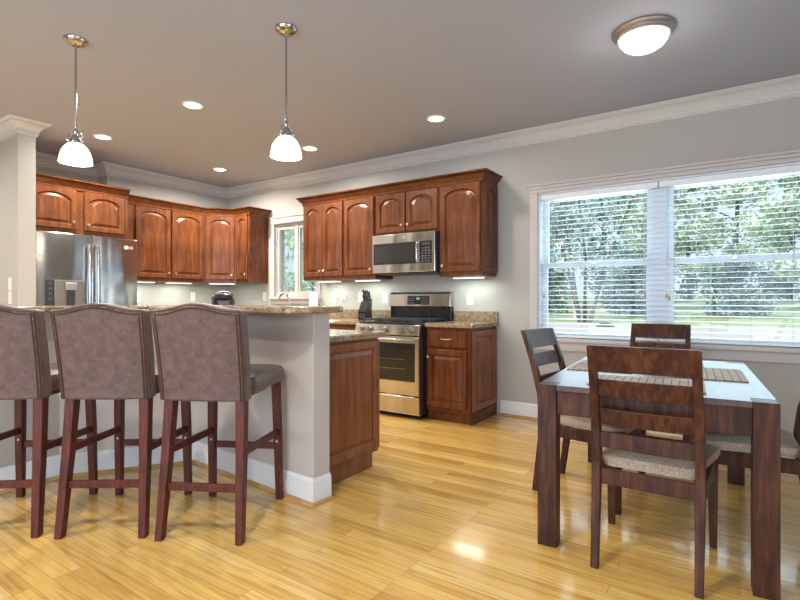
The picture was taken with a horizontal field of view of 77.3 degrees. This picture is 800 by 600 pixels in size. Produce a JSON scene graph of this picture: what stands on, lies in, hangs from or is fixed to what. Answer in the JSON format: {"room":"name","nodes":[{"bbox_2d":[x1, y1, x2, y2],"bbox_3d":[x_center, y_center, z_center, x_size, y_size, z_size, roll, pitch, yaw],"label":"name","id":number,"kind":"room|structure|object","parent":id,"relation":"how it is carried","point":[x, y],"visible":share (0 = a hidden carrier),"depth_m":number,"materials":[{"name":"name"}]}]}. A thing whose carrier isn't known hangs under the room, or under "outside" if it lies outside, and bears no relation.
{"room":"eat-in kitchen","nodes":[
{"label":"eat-in kitchen","id":0,"kind":"room"},
{"bbox_2d":[0,133,35,305],"bbox_3d":[-3.808,-0.240,4.804,1.100,2.740,0.135,0,0,34],"label":"wall partition","id":1,"kind":"structure","parent":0,"point":[18,151],"depth_m":4.51,"materials":[{"name":"paint"}]},
{"bbox_2d":[8,291,11,303],"bbox_3d":[-3.536,-0.020,4.529,0.072,0.116,0.012,0,0,34],"label":"light switch","id":2,"kind":"object","parent":1,"relation":"attached to","point":[9,292],"visible":1,"depth_m":4.52,"materials":[{"name":"white plastic"}]},
{"bbox_2d":[8,278,11,289],"bbox_3d":[-3.536,-0.145,4.529,0.072,0.116,0.012,0,0,34],"label":"light switch","id":3,"kind":"object","parent":1,"relation":"attached to","point":[9,279],"visible":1,"depth_m":4.52,"materials":[{"name":"white plastic"}]},
{"bbox_2d":[0,113,52,141],"bbox_3d":[-4.966,-1.544,3.012,1.200,0.128,4.600,0,0,34],"label":"trim","id":4,"kind":"structure","parent":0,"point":[10,124],"depth_m":4.47,"materials":[{"name":"white wood"}]},
{"bbox_2d":[36,165,227,304],"bbox_3d":[-4.703,-0.240,4.430,0.360,2.740,7.240,0,0,34],"label":"wall","id":5,"kind":"structure","parent":0,"point":[157,293],"depth_m":6.53,"materials":[{"name":"paint"}]},
{"bbox_2d":[36,184,127,238],"bbox_3d":[-3.589,-0.901,5.338,0.843,0.462,0.966,0,0,34],"label":"upper cabinet","id":6,"kind":"object","parent":5,"relation":"attached to","point":[61,210],"visible":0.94,"depth_m":5.13,"materials":[{"name":"brown wood"}]},
{"bbox_2d":[128,204,203,282],"bbox_3d":[-3.029,-0.682,6.235,0.376,0.900,1.138,0,0,34],"label":"upper cabinet","id":7,"kind":"object","parent":5,"relation":"attached to","point":[170,244],"visible":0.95,"depth_m":6.18,"materials":[{"name":"brown wood"}]},
{"bbox_2d":[137,281,155,282],"bbox_3d":[-3.152,-0.222,6.072,0.090,0.018,0.340,0,0,34],"label":"light","id":8,"kind":"object","parent":7,"relation":"attached to","point":[137,281],"visible":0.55,"depth_m":6.09,"materials":[{"name":"white plastic"}]},
{"bbox_2d":[164,282,191,283],"bbox_3d":[-2.871,-0.222,6.485,0.090,0.018,0.340,0,0,34],"label":"light","id":9,"kind":"object","parent":7,"relation":"attached to","point":[164,282],"visible":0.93,"depth_m":6.45,"materials":[{"name":"white plastic"}]},
{"bbox_2d":[190,292,194,300],"bbox_3d":[-2.836,-0.048,6.848,0.009,0.116,0.072,0,0,34],"label":"wall outlet","id":10,"kind":"object","parent":5,"relation":"attached to","point":[192,294],"visible":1,"depth_m":6.84,"materials":[{"name":"white plastic"}]},
{"bbox_2d":[0,311,329,478],"bbox_3d":[-1.677,0.601,3.073,2.444,1.058,1.013,0,0,-9],"label":"wall","id":11,"kind":"structure","parent":0,"point":[299,343],"depth_m":2.96,"materials":[{"name":"paint"}]},
{"bbox_2d":[0,441,330,502],"bbox_3d":[-1.614,1.057,3.007,2.366,0.144,0.893,0,0,-9],"label":"baseboard","id":12,"kind":"structure","parent":11,"relation":"attached to","point":[312,490],"depth_m":3.12,"materials":[{"name":"white wood"}]},
{"bbox_2d":[0,460,333,507],"bbox_3d":[-1.598,1.119,2.992,2.367,0.019,0.898,0,0,-9],"label":"trim","id":13,"kind":"structure","parent":11,"relation":"attached to","point":[250,482],"depth_m":3.08,"materials":[{"name":"brown wood"}]},
{"bbox_2d":[16,305,342,313],"bbox_3d":[-1.644,0.053,3.017,2.550,0.035,1.232,0,0,-9],"label":"countertop","id":14,"kind":"structure","parent":11,"relation":"on","point":[249,308],"depth_m":2.75,"materials":[{"name":"stone"}]},
{"bbox_2d":[0,0,799,187],"bbox_3d":[-1.026,-1.685,1.870,9.600,0.150,7.740,0,0,34],"label":"ceiling","id":15,"kind":"structure","parent":0,"point":[365,77],"depth_m":3.45,"materials":[{"name":"paint"}]},
{"bbox_2d":[58,34,92,166],"bbox_3d":[-2.004,-1.228,3.091,0.183,0.762,0.183,0,0,34],"label":"pendant light","id":16,"kind":"object","parent":15,"relation":"hanging from","point":[73,153],"visible":1,"depth_m":3.07,"materials":[{"name":"white glass"}]},
{"bbox_2d":[93,134,112,139],"bbox_3d":[-2.925,-1.605,4.923,0.176,0.010,0.176,0,0,34],"label":"recessed light","id":17,"kind":"object","parent":15,"relation":"in","point":[98,136],"visible":1,"depth_m":4.91,"materials":[{"name":"white glass"}]},
{"bbox_2d":[181,100,203,109],"bbox_3d":[-1.706,-1.605,4.118,0.176,0.010,0.176,0,0,34],"label":"recessed light","id":18,"kind":"object","parent":15,"relation":"in","point":[189,104],"visible":1,"depth_m":4.11,"materials":[{"name":"white glass"}]},
{"bbox_2d":[212,167,226,171],"bbox_3d":[-2.212,-1.605,6.145,0.176,0.010,0.176,0,0,34],"label":"recessed light","id":19,"kind":"object","parent":15,"relation":"in","point":[214,168],"visible":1,"depth_m":6.13,"materials":[{"name":"white glass"}]},
{"bbox_2d":[270,22,301,160],"bbox_3d":[-0.674,-1.228,2.961,0.183,0.762,0.183,0,0,34],"label":"pendant light","id":20,"kind":"object","parent":15,"relation":"hanging from","point":[285,147],"visible":1,"depth_m":2.93,"materials":[{"name":"white glass"}]},
{"bbox_2d":[302,146,317,150],"bbox_3d":[-0.953,-1.605,5.295,0.176,0.010,0.176,0,0,34],"label":"recessed light","id":21,"kind":"object","parent":15,"relation":"in","point":[306,148],"visible":1,"depth_m":5.29,"materials":[{"name":"white plastic"}]},
{"bbox_2d":[426,114,445,121],"bbox_3d":[0.318,-1.605,4.423,0.176,0.010,0.176,0,0,34],"label":"recessed light","id":22,"kind":"object","parent":15,"relation":"in","point":[432,118],"visible":1,"depth_m":4.41,"materials":[{"name":"white glass"}]},
{"bbox_2d":[612,14,676,55],"bbox_3d":[1.456,-1.538,2.989,0.348,0.143,0.348,0,0,34],"label":"flush ceiling light","id":23,"kind":"object","parent":15,"relation":"attached to","point":[643,35],"visible":1,"depth_m":2.90,"materials":[{"name":"white glass"}]},
{"bbox_2d":[0,412,799,599],"bbox_3d":[-1.026,1.190,1.870,9.600,0.120,7.740,0,0,34],"label":"floor","id":24,"kind":"structure","parent":0,"point":[442,510],"depth_m":2.38,"materials":[{"name":"brown wood"}]},
{"bbox_2d":[0,304,97,537],"bbox_3d":[-1.956,0.572,2.617,0.452,1.115,0.645,0,0,-6],"label":"bar stool","id":25,"kind":"object","parent":24,"relation":"on","point":[26,369],"visible":0.96,"depth_m":2.40,"materials":[{"name":"brown leather"}]},
{"bbox_2d":[36,230,136,305],"bbox_3d":[-3.385,0.233,5.209,0.875,1.755,0.944,0,0,34],"label":"refrigerator","id":26,"kind":"object","parent":24,"relation":"on","point":[72,269],"visible":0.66,"depth_m":4.93,"materials":[{"name":"silver metal"}]},
{"bbox_2d":[50,303,191,538],"bbox_3d":[-1.425,0.572,2.630,0.452,1.115,0.645,0,0,-1],"label":"bar stool","id":27,"kind":"object","parent":24,"relation":"on","point":[105,351],"visible":0.99,"depth_m":2.38,"materials":[{"name":"brown leather"}]},
{"bbox_2d":[151,303,284,545],"bbox_3d":[-0.911,0.572,2.584,0.452,1.115,0.645,0,0,6],"label":"bar stool","id":28,"kind":"object","parent":24,"relation":"on","point":[203,354],"visible":1,"depth_m":2.34,"materials":[{"name":"brown wood"}]},
{"bbox_2d":[330,324,355,329],"bbox_3d":[-0.617,0.693,5.626,0.855,0.873,0.658,0,0,34],"label":"base cabinet","id":29,"kind":"object","parent":24,"relation":"on","point":[332,326],"visible":0.02,"depth_m":5.27,"materials":[{"name":"brown wood"}]},
{"bbox_2d":[330,338,379,484],"bbox_3d":[-0.640,0.693,3.438,0.860,0.873,0.626,0,0,34],"label":"base cabinet","id":30,"kind":"object","parent":24,"relation":"on","point":[354,364],"visible":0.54,"depth_m":3.19,"materials":[{"name":"brown wood"}]},
{"bbox_2d":[330,329,385,342],"bbox_3d":[-0.645,0.236,3.431,0.895,0.038,0.650,0,0,34],"label":"countertop","id":31,"kind":"structure","parent":30,"relation":"on","point":[336,335],"depth_m":3.24,"materials":[{"name":"stone"}]},
{"bbox_2d":[355,292,453,418],"bbox_3d":[0.038,0.522,5.132,0.766,1.214,0.733,0,0,34],"label":"range","id":32,"kind":"object","parent":24,"relation":"on","point":[403,350],"visible":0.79,"depth_m":4.84,"materials":[{"name":"silver metal"}]},
{"bbox_2d":[360,320,445,324],"bbox_3d":[0.054,0.226,5.155,0.758,0.016,0.553,0,0,34],"label":"cooktop","id":33,"kind":"object","parent":32,"relation":"in","point":[404,322],"depth_m":4.93,"materials":[{"name":"metal"}]},
{"bbox_2d":[426,326,496,425],"bbox_3d":[0.595,0.693,4.820,0.476,0.873,0.628,0,0,34],"label":"base cabinet","id":34,"kind":"object","parent":24,"relation":"on","point":[461,362],"visible":0.98,"depth_m":4.61,"materials":[{"name":"brown wood"}]},
{"bbox_2d":[425,311,498,328],"bbox_3d":[0.605,0.185,4.829,0.496,0.140,0.603,0,0,34],"label":"countertop","id":35,"kind":"structure","parent":34,"relation":"on","point":[462,319],"depth_m":4.94,"materials":[{"name":"stone"}]},
{"bbox_2d":[520,328,645,514],"bbox_3d":[1.088,0.656,2.985,0.620,0.945,0.492,0,0,41],"label":"dining chair","id":36,"kind":"object","parent":24,"relation":"on","point":[540,337],"visible":0.42,"depth_m":2.97,"materials":[{"name":"brown wood"}]},
{"bbox_2d":[586,345,720,598],"bbox_3d":[1.098,0.656,2.182,0.492,0.945,0.620,0,0,34],"label":"dining chair","id":37,"kind":"object","parent":24,"relation":"on","point":[697,460],"visible":1,"depth_m":2.01,"materials":[{"name":"brown wood"}]},
{"bbox_2d":[538,356,780,599],"bbox_3d":[1.385,0.758,2.710,0.904,0.741,1.430,0,0,30],"label":"dining table","id":38,"kind":"object","parent":24,"relation":"on","point":[730,407],"visible":0.8,"depth_m":2.04,"materials":[{"name":"brown wood"}]},
{"bbox_2d":[567,360,615,372],"bbox_3d":[1.194,0.385,2.913,0.330,0.005,0.470,0,0,30],"label":"placemat","id":39,"kind":"object","parent":38,"relation":"on","point":[582,365],"visible":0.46,"depth_m":2.87,"materials":[{"name":"beige fabric"}]},
{"bbox_2d":[586,374,706,393],"bbox_3d":[1.141,0.385,2.320,0.470,0.005,0.330,0,0,30],"label":"placemat","id":40,"kind":"object","parent":38,"relation":"on","point":[612,377],"visible":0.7,"depth_m":2.37,"materials":[{"name":"beige fabric"}]},
{"bbox_2d":[674,367,748,382],"bbox_3d":[1.611,0.385,2.629,0.330,0.005,0.470,0,0,30],"label":"placemat","id":41,"kind":"object","parent":38,"relation":"on","point":[720,374],"visible":0.62,"depth_m":2.53,"materials":[{"name":"beige fabric"}]},
{"bbox_2d":[630,323,690,440],"bbox_3d":[1.841,0.656,3.607,0.492,0.945,0.620,0,0,34],"label":"dining chair","id":42,"kind":"object","parent":24,"relation":"on","point":[639,330],"visible":0.31,"depth_m":3.81,"materials":[{"name":"brown wood"}]},
{"bbox_2d":[690,401,799,516],"bbox_3d":[1.802,0.656,2.477,0.620,0.945,0.492,0,0,32],"label":"dining chair","id":43,"kind":"object","parent":24,"relation":"on","point":[731,446],"visible":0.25,"depth_m":2.36,"materials":[{"name":"brown wood"}]},
{"bbox_3d":[-2.924,0.692,6.165,0.623,0.873,1.140,0,0,34],"label":"base cabinet","id":44,"kind":"object","parent":24,"relation":"on","visible":0},
{"bbox_2d":[330,309,390,324],"bbox_3d":[-1.787,0.185,5.761,2.958,0.140,1.750,0,0,34],"label":"countertop","id":45,"kind":"structure","parent":44,"relation":"on","point":[350,317],"depth_m":5.75,"materials":[{"name":"stone"}]},
{"bbox_2d":[212,291,234,304],"bbox_3d":[-2.330,0.049,6.587,0.282,0.335,0.314,0,0,-6],"label":"toaster","id":46,"kind":"object","parent":45,"relation":"on","point":[222,297],"visible":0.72,"depth_m":6.54,"materials":[{"name":"black plastic"}]},
{"bbox_2d":[278,293,289,305],"bbox_3d":[-1.450,0.063,6.390,0.271,0.306,0.060,0,0,34],"label":"faucet","id":47,"kind":"object","parent":45,"relation":"on","point":[280,295],"visible":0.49,"depth_m":6.37,"materials":[{"name":"silver metal"}]},
{"bbox_2d":[309,292,317,305],"bbox_3d":[-1.076,0.059,6.227,0.084,0.315,0.084,0,0,34],"label":"canister","id":48,"kind":"object","parent":45,"relation":"on","point":[313,297],"visible":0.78,"depth_m":6.20,"materials":[{"name":"white ceramic"}]},
{"bbox_2d":[358,298,371,319],"bbox_3d":[-0.385,0.099,5.525,0.100,0.233,0.162,0,0,22],"label":"knife block","id":49,"kind":"object","parent":45,"relation":"on","point":[365,309],"visible":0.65,"depth_m":5.49,"materials":[{"name":"black wood"}]},
{"bbox_2d":[228,96,799,434],"bbox_3d":[1.087,-0.240,4.980,9.600,2.740,0.180,0,0,34],"label":"wall","id":50,"kind":"structure","parent":0,"point":[773,126],"depth_m":4.79,"materials":[{"name":"paint"}]},
{"bbox_2d":[36,172,271,217],"bbox_3d":[-2.761,-1.168,5.836,0.620,0.096,2.719,0,0,34],"label":"crown molding","id":51,"kind":"structure","parent":50,"relation":"attached to","point":[41,178],"depth_m":5.88,"materials":[{"name":"brown wood"}]},
{"bbox_2d":[204,216,250,283],"bbox_3d":[-2.438,-0.682,6.892,0.610,0.900,0.610,0,0,34],"label":"upper cabinet","id":52,"kind":"object","parent":50,"relation":"attached to","point":[219,231],"visible":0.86,"depth_m":6.65,"materials":[{"name":"brown wood"}]},
{"bbox_2d":[236,215,267,282],"bbox_3d":[-2.012,-0.682,6.743,0.268,0.900,0.378,0,0,34],"label":"upper cabinet","id":53,"kind":"object","parent":50,"relation":"attached to","point":[251,230],"visible":1,"depth_m":6.64,"materials":[{"name":"brown wood"}]},
{"bbox_2d":[267,213,321,303],"bbox_3d":[-1.364,-0.527,6.555,0.945,1.165,0.150,0,0,34],"label":"window","id":54,"kind":"structure","parent":50,"relation":"in","point":[298,227],"depth_m":6.63,"materials":[{"name":"paint"}]},
{"bbox_2d":[303,201,353,280],"bbox_3d":[-0.816,-0.682,5.930,0.633,0.900,0.378,0,0,34],"label":"upper cabinet","id":55,"kind":"object","parent":50,"relation":"attached to","point":[323,224],"visible":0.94,"depth_m":5.79,"materials":[{"name":"brown wood"}]},
{"bbox_2d":[317,280,341,282],"bbox_3d":[-0.843,-0.222,5.965,0.320,0.018,0.090,0,0,34],"label":"light","id":56,"kind":"object","parent":55,"relation":"attached to","point":[328,280],"visible":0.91,"depth_m":5.89,"materials":[{"name":"white plastic"}]},
{"bbox_2d":[296,168,502,206],"bbox_3d":[-0.118,-1.168,5.447,2.463,0.096,0.390,0,0,34],"label":"crown molding","id":57,"kind":"structure","parent":55,"relation":"attached to","point":[485,174],"depth_m":5.12,"materials":[{"name":"brown wood"}]},
{"bbox_2d":[331,292,335,301],"bbox_3d":[-0.824,-0.035,6.162,0.072,0.116,0.012,0,0,34],"label":"light switch","id":58,"kind":"object","parent":50,"relation":"attached to","point":[333,294],"visible":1,"depth_m":6.16,"materials":[{"name":"white plastic"}]},
{"bbox_2d":[358,292,362,301],"bbox_3d":[-0.471,-0.035,5.925,0.072,0.116,0.009,0,0,34],"label":"wall outlet","id":59,"kind":"object","parent":50,"relation":"attached to","point":[360,294],"visible":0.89,"depth_m":5.92,"materials":[{"name":"white plastic"}]},
{"bbox_2d":[330,309,390,317],"bbox_3d":[-1.291,0.166,6.468,2.933,0.102,0.021,0,0,34],"label":"backsplash","id":60,"kind":"structure","parent":50,"relation":"attached to","point":[346,313],"depth_m":5.94,"materials":[{"name":"stone"}]},
{"bbox_2d":[344,196,392,279],"bbox_3d":[-0.369,-0.682,5.627,0.444,0.900,0.378,0,0,34],"label":"upper cabinet","id":61,"kind":"object","parent":50,"relation":"attached to","point":[359,214],"visible":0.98,"depth_m":5.50,"materials":[{"name":"brown wood"}]},
{"bbox_2d":[354,279,381,281],"bbox_3d":[-0.363,-0.222,5.639,0.320,0.018,0.090,0,0,34],"label":"light","id":62,"kind":"object","parent":61,"relation":"attached to","point":[362,279],"visible":0.98,"depth_m":5.58,"materials":[{"name":"white plastic"}]},
{"bbox_2d":[383,293,387,302],"bbox_3d":[-0.170,-0.025,5.719,0.072,0.116,0.009,0,0,34],"label":"wall outlet","id":63,"kind":"object","parent":50,"relation":"attached to","point":[385,295],"visible":1,"depth_m":5.71,"materials":[{"name":"white plastic"}]},
{"bbox_2d":[376,187,439,235],"bbox_3d":[0.141,-0.908,5.280,0.786,0.447,0.378,0,0,34],"label":"upper cabinet","id":64,"kind":"object","parent":50,"relation":"attached to","point":[416,210],"visible":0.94,"depth_m":5.12,"materials":[{"name":"brown wood"}]},
{"bbox_2d":[372,230,439,275],"bbox_3d":[0.122,-0.474,5.251,0.770,0.416,0.445,0,0,34],"label":"microwave","id":65,"kind":"object","parent":64,"relation":"attached to","point":[413,253],"visible":0.98,"depth_m":5.08,"materials":[{"name":"silver metal"}]},
{"bbox_2d":[36,74,799,198],"bbox_3d":[0.267,-1.544,3.772,9.000,0.128,2.740,0,0,34],"label":"trim","id":66,"kind":"structure","parent":50,"relation":"attached to","point":[787,87],"depth_m":4.91,"materials":[{"name":"white wood"}]},
{"bbox_2d":[440,180,497,276],"bbox_3d":[0.667,-0.682,4.922,0.482,0.900,0.378,0,0,34],"label":"upper cabinet","id":67,"kind":"object","parent":50,"relation":"attached to","point":[468,211],"visible":0.98,"depth_m":4.79,"materials":[{"name":"brown wood"}]},
{"bbox_2d":[452,276,485,278],"bbox_3d":[0.679,-0.222,4.931,0.320,0.018,0.090,0,0,34],"label":"light","id":68,"kind":"object","parent":67,"relation":"attached to","point":[464,277],"visible":0.99,"depth_m":4.89,"materials":[{"name":"white plastic"}]},
{"bbox_2d":[467,293,472,304],"bbox_3d":[0.716,-0.010,5.118,0.072,0.116,0.009,0,0,34],"label":"wall outlet","id":69,"kind":"object","parent":50,"relation":"attached to","point":[469,295],"visible":1,"depth_m":5.12,"materials":[{"name":"white plastic"}]},
{"bbox_2d":[454,311,497,321],"bbox_3d":[0.764,0.166,5.071,0.487,0.102,0.021,0,0,34],"label":"backsplash","id":70,"kind":"structure","parent":50,"relation":"attached to","point":[482,316],"depth_m":5.05,"materials":[{"name":"stone"}]},
{"bbox_2d":[500,400,682,436],"bbox_3d":[2.873,1.057,3.649,4.550,0.144,0.014,0,0,34],"label":"baseboard","id":71,"kind":"structure","parent":50,"relation":"attached to","point":[508,407],"depth_m":4.79,"materials":[{"name":"white wood"}]},
{"bbox_2d":[500,413,682,439],"bbox_3d":[2.864,1.119,3.636,4.550,0.019,0.018,0,0,34],"label":"trim","id":72,"kind":"structure","parent":50,"relation":"attached to","point":[503,414],"depth_m":4.17,"materials":[{"name":"brown wood"}]},
{"bbox_2d":[526,149,799,363],"bbox_3d":[2.177,-0.312,4.200,2.250,1.555,0.225,0,0,34],"label":"window","id":73,"kind":"structure","parent":50,"relation":"in","point":[772,354],"depth_m":4.22,"materials":[{"name":"paint"}]},
{"bbox_2d":[540,182,658,340],"bbox_3d":[1.748,-0.321,4.457,0.994,1.332,0.071,0,0,34],"label":"window blind","id":74,"kind":"object","parent":73,"relation":"attached to","point":[651,185],"visible":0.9,"depth_m":4.44,"materials":[{"name":"white plastic"}]},
{"bbox_2d":[659,165,799,346],"bbox_3d":[2.575,-0.321,3.895,0.994,1.332,0.071,0,0,34],"label":"window blind","id":75,"kind":"object","parent":73,"relation":"attached to","point":[792,169],"visible":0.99,"depth_m":3.88,"materials":[{"name":"white plastic"}]},
{"bbox_2d":[596,323,613,326],"bbox_3d":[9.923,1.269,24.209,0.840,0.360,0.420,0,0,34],"label":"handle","id":76,"kind":"object","parent":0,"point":[598,323],"visible":0.51,"depth_m":24.06,"materials":[{"name":"white plastic"}]},
{"label":"outside","id":77,"kind":"structure","parent":0,"visible":0},
{"bbox_2d":[548,322,799,340],"bbox_3d":[11.242,1.429,16.542,120.000,0.500,18.000,0,0,34],"label":"driveway","id":78,"kind":"structure","parent":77,"point":[718,330],"depth_m":21.42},
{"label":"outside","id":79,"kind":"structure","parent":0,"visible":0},
{"bbox_2d":[548,293,799,327],"bbox_3d":[20.074,0.105,74.015,230.000,3.150,135.000,0,0,34],"label":"lawn","id":80,"kind":"structure","parent":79,"point":[589,303],"depth_m":32.14,"materials":[{"name":"green plant"}]},
{"bbox_2d":[285,229,314,291],"bbox_3d":[-15.619,-9.312,78.858,9.607,19.618,10.408,0,0,34],"label":"tree","id":81,"kind":"object","parent":80,"relation":"on","point":[287,288],"visible":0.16,"depth_m":77.44,"materials":[{"name":"green plant"}]},
{"bbox_2d":[285,231,314,290],"bbox_3d":[-16.740,-10.983,96.286,8.996,22.085,11.425,0,0,25],"label":"tree","id":82,"kind":"object","parent":80,"relation":"on","point":[286,257],"visible":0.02,"depth_m":94.91,"materials":[{"name":"green plant"}]},
{"bbox_2d":[548,261,572,313],"bbox_3d":[10.505,-0.944,36.338,4.470,4.170,4.281,0,0,26],"label":"bush","id":83,"kind":"object","parent":80,"relation":"on","point":[555,299],"visible":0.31,"depth_m":35.50,"materials":[{"name":"green plant"}]},
{"bbox_2d":[550,201,579,298],"bbox_3d":[16.373,-9.029,56.218,7.950,19.084,7.788,0,0,34],"label":"tree","id":84,"kind":"object","parent":80,"relation":"on","point":[556,244],"visible":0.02,"depth_m":56.38,"materials":[{"name":"green plant"}]},
{"bbox_2d":[548,197,600,288],"bbox_3d":[13.296,-7.290,44.316,8.649,16.360,7.769,0,0,34],"label":"tree","id":85,"kind":"object","parent":80,"relation":"on","point":[556,258],"visible":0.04,"depth_m":43.28,"materials":[{"name":"green plant"}]},
{"bbox_2d":[550,193,646,322],"bbox_3d":[9.852,-5.170,28.149,7.266,13.107,7.472,0,0,34],"label":"tree","id":86,"kind":"object","parent":80,"relation":"on","point":[571,281],"visible":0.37,"depth_m":27.88,"materials":[{"name":"green plant"}]},
{"bbox_2d":[573,196,624,296],"bbox_3d":[26.244,-11.606,62.929,8.368,23.500,7.849,0,0,34],"label":"tree","id":87,"kind":"object","parent":80,"relation":"on","point":[605,240],"visible":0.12,"depth_m":63.02,"materials":[{"name":"green plant"}]},
{"bbox_2d":[598,194,646,299],"bbox_3d":[23.543,-8.957,51.173,7.091,18.940,7.987,0,0,4],"label":"tree","id":88,"kind":"object","parent":80,"relation":"on","point":[621,196],"visible":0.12,"depth_m":49.73,"materials":[{"name":"green plant"}]},
{"bbox_2d":[598,252,675,314],"bbox_3d":[15.249,-1.040,33.130,4.287,4.361,4.257,0,0,-11],"label":"bush","id":89,"kind":"object","parent":80,"relation":"on","point":[622,286],"visible":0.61,"depth_m":32.70,"materials":[{"name":"green plant"}]},
{"bbox_2d":[616,185,723,280],"bbox_3d":[20.395,-7.055,39.117,6.892,15.889,8.302,0,0,-11],"label":"tree","id":90,"kind":"object","parent":80,"relation":"on","point":[633,216],"visible":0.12,"depth_m":38.23,"materials":[{"name":"green plant"}]},
{"bbox_2d":[673,183,727,299],"bbox_3d":[33.534,-11.732,58.146,8.000,23.775,7.483,0,0,6],"label":"tree","id":91,"kind":"object","parent":80,"relation":"on","point":[690,283],"visible":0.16,"depth_m":56.74,"materials":[{"name":"green plant"}]},
{"bbox_2d":[679,176,789,298],"bbox_3d":[30.970,-9.061,46.364,7.816,19.140,7.690,0,0,-37],"label":"tree","id":92,"kind":"object","parent":80,"relation":"on","point":[707,241],"visible":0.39,"depth_m":45.87,"materials":[{"name":"green plant"}]},
{"bbox_2d":[692,251,787,316],"bbox_3d":[20.285,-0.910,30.014,4.790,4.107,4.477,0,0,34],"label":"bush","id":93,"kind":"object","parent":80,"relation":"on","point":[737,271],"visible":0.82,"depth_m":29.34,"materials":[{"name":"green plant"}]},
{"bbox_2d":[740,174,799,287],"bbox_3d":[27.985,-7.200,34.129,7.167,16.172,7.169,0,0,-13],"label":"tree","id":94,"kind":"object","parent":80,"relation":"on","point":[768,247],"visible":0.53,"depth_m":35.15,"materials":[{"name":"green plant"}]},
{"bbox_2d":[743,180,799,299],"bbox_3d":[41.294,-11.876,52.998,7.987,24.023,6.710,0,0,20],"label":"tree","id":95,"kind":"object","parent":80,"relation":"on","point":[791,239],"visible":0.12,"depth_m":52.44,"materials":[{"name":"green plant"}]},
{"bbox_3d":[-0.691,-0.040,6.074,0.072,0.116,0.009,0,0,34],"label":"wall outlet","id":96,"kind":"object","parent":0,"visible":0},
{"bbox_2d":[340,291,343,299],"bbox_3d":[-0.703,-0.060,6.056,0.042,0.108,0.034,0,0,34],"label":"plug","id":97,"kind":"object","parent":96,"relation":"attached to","point":[341,292],"visible":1,"depth_m":6.05,"materials":[{"name":"white plastic"}]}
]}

